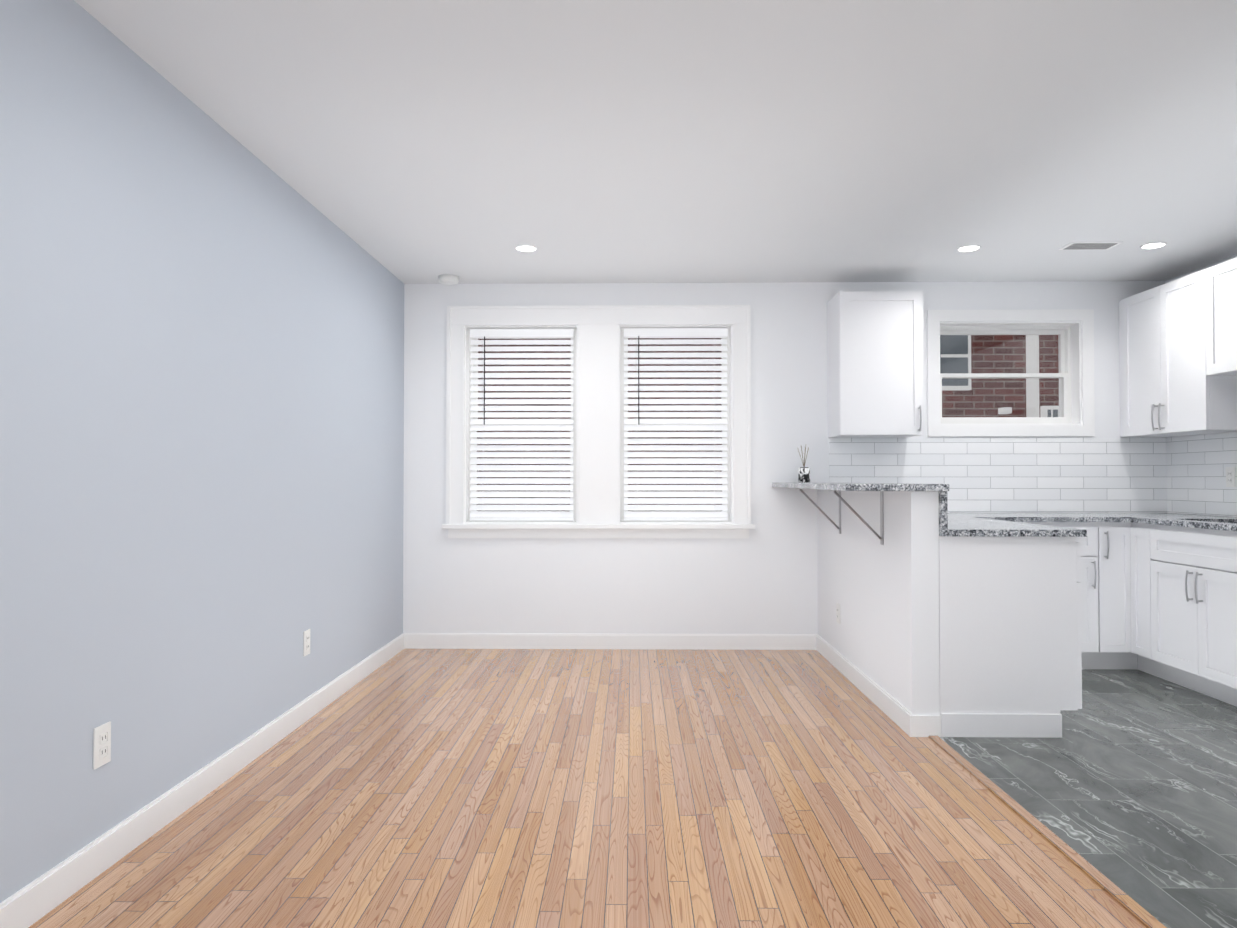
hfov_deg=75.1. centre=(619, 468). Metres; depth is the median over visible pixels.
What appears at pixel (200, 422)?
wall
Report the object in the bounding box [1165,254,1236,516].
wall
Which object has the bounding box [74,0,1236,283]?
ceiling
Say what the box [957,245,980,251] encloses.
recessed light
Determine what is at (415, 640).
baseboard
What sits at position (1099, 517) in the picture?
countertop
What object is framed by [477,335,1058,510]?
backdrop
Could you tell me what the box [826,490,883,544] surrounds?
bracket
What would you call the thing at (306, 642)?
outlet
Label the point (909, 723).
baseboard
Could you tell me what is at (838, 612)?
outlet
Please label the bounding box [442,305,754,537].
double window
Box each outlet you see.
[93,721,110,769]
[303,629,309,656]
[836,603,839,623]
[1226,467,1235,486]
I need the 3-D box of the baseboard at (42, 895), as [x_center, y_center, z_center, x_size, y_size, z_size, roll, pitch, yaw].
[-1.496,1.101,1.800,0.014,0.100,7.150,0,-1,1]
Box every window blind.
[470,329,573,519]
[624,328,727,519]
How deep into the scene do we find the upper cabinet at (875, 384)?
5.04 m
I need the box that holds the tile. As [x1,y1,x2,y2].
[829,432,1236,927]
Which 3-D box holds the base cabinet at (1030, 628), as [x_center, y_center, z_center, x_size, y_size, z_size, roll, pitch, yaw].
[1.719,0.740,3.760,0.618,0.876,0.458,0,-1,1]
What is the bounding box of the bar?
[772,482,948,490]
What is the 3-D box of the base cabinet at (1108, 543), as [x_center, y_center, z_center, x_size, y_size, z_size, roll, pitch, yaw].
[2.865,0.758,4.973,0.263,0.876,0.676,0,-1,1]
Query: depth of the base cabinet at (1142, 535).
4.60 m
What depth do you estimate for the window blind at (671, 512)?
5.41 m
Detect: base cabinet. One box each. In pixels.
[939,536,1086,737]
[1035,522,1086,529]
[1087,522,1130,668]
[1131,522,1158,676]
[1155,525,1236,706]
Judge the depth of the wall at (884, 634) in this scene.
3.89 m
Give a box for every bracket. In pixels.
[795,488,825,515]
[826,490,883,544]
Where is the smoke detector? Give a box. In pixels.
[438,274,458,284]
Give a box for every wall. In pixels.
[0,0,403,902]
[403,281,1166,633]
[817,490,939,714]
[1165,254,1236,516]
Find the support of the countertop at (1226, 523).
on the base cabinet at (1196, 568)
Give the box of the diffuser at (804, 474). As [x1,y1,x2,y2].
[798,446,809,481]
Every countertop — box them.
[939,491,1094,536]
[1095,513,1134,521]
[1127,513,1236,531]
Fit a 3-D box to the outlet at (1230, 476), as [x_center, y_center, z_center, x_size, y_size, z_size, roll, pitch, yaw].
[3.590,0.052,4.732,0.008,0.117,0.072,0,-1,1]
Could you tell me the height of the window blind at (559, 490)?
1.286 m
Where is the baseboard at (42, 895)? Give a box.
[0,633,407,927]
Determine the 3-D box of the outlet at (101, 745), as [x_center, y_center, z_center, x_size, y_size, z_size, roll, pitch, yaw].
[-1.490,0.798,2.319,0.008,0.117,0.072,0,-1,1]
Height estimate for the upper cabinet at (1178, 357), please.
0.902 m
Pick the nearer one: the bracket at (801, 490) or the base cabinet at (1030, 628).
the base cabinet at (1030, 628)
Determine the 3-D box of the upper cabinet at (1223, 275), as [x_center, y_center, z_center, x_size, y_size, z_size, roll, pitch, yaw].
[3.430,-0.822,4.132,0.324,0.600,0.729,0,-1,1]
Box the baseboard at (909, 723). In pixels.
[812,634,919,736]
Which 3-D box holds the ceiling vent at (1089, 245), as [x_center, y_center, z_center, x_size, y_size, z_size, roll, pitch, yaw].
[2.639,-1.247,4.515,0.280,0.008,0.140,0,-1,1]
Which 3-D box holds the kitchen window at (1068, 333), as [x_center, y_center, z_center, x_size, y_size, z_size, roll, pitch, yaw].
[2.589,-0.628,5.458,1.090,0.840,0.278,0,-1,1]
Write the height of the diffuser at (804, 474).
0.239 m
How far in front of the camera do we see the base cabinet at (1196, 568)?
4.14 m
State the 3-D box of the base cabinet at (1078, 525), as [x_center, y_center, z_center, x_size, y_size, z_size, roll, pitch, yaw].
[2.562,0.758,5.002,0.565,0.876,0.628,0,-1,1]
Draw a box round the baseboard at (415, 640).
[408,633,811,649]
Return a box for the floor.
[28,649,1147,927]
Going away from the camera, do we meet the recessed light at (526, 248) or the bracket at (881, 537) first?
the bracket at (881, 537)
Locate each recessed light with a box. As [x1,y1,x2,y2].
[515,245,536,251]
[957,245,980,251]
[1140,242,1166,248]
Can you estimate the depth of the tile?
3.57 m
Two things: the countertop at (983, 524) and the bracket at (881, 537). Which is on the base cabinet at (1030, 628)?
the countertop at (983, 524)
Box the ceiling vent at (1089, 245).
[1058,242,1122,249]
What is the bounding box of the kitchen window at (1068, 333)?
[927,309,1094,436]
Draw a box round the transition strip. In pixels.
[928,736,1166,927]
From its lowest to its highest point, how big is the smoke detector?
0.040 m
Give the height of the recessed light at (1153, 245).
0.008 m
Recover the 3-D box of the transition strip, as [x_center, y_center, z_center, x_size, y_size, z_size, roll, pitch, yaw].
[1.353,1.156,2.405,0.042,0.007,2.250,0,-1,1]
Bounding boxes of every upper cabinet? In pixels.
[827,291,923,437]
[1119,267,1236,436]
[1211,257,1236,376]
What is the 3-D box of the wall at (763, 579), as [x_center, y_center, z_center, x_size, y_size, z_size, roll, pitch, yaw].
[1.259,0.043,5.483,5.410,2.560,0.270,0,-1,1]
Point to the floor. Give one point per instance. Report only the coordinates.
(584, 789)

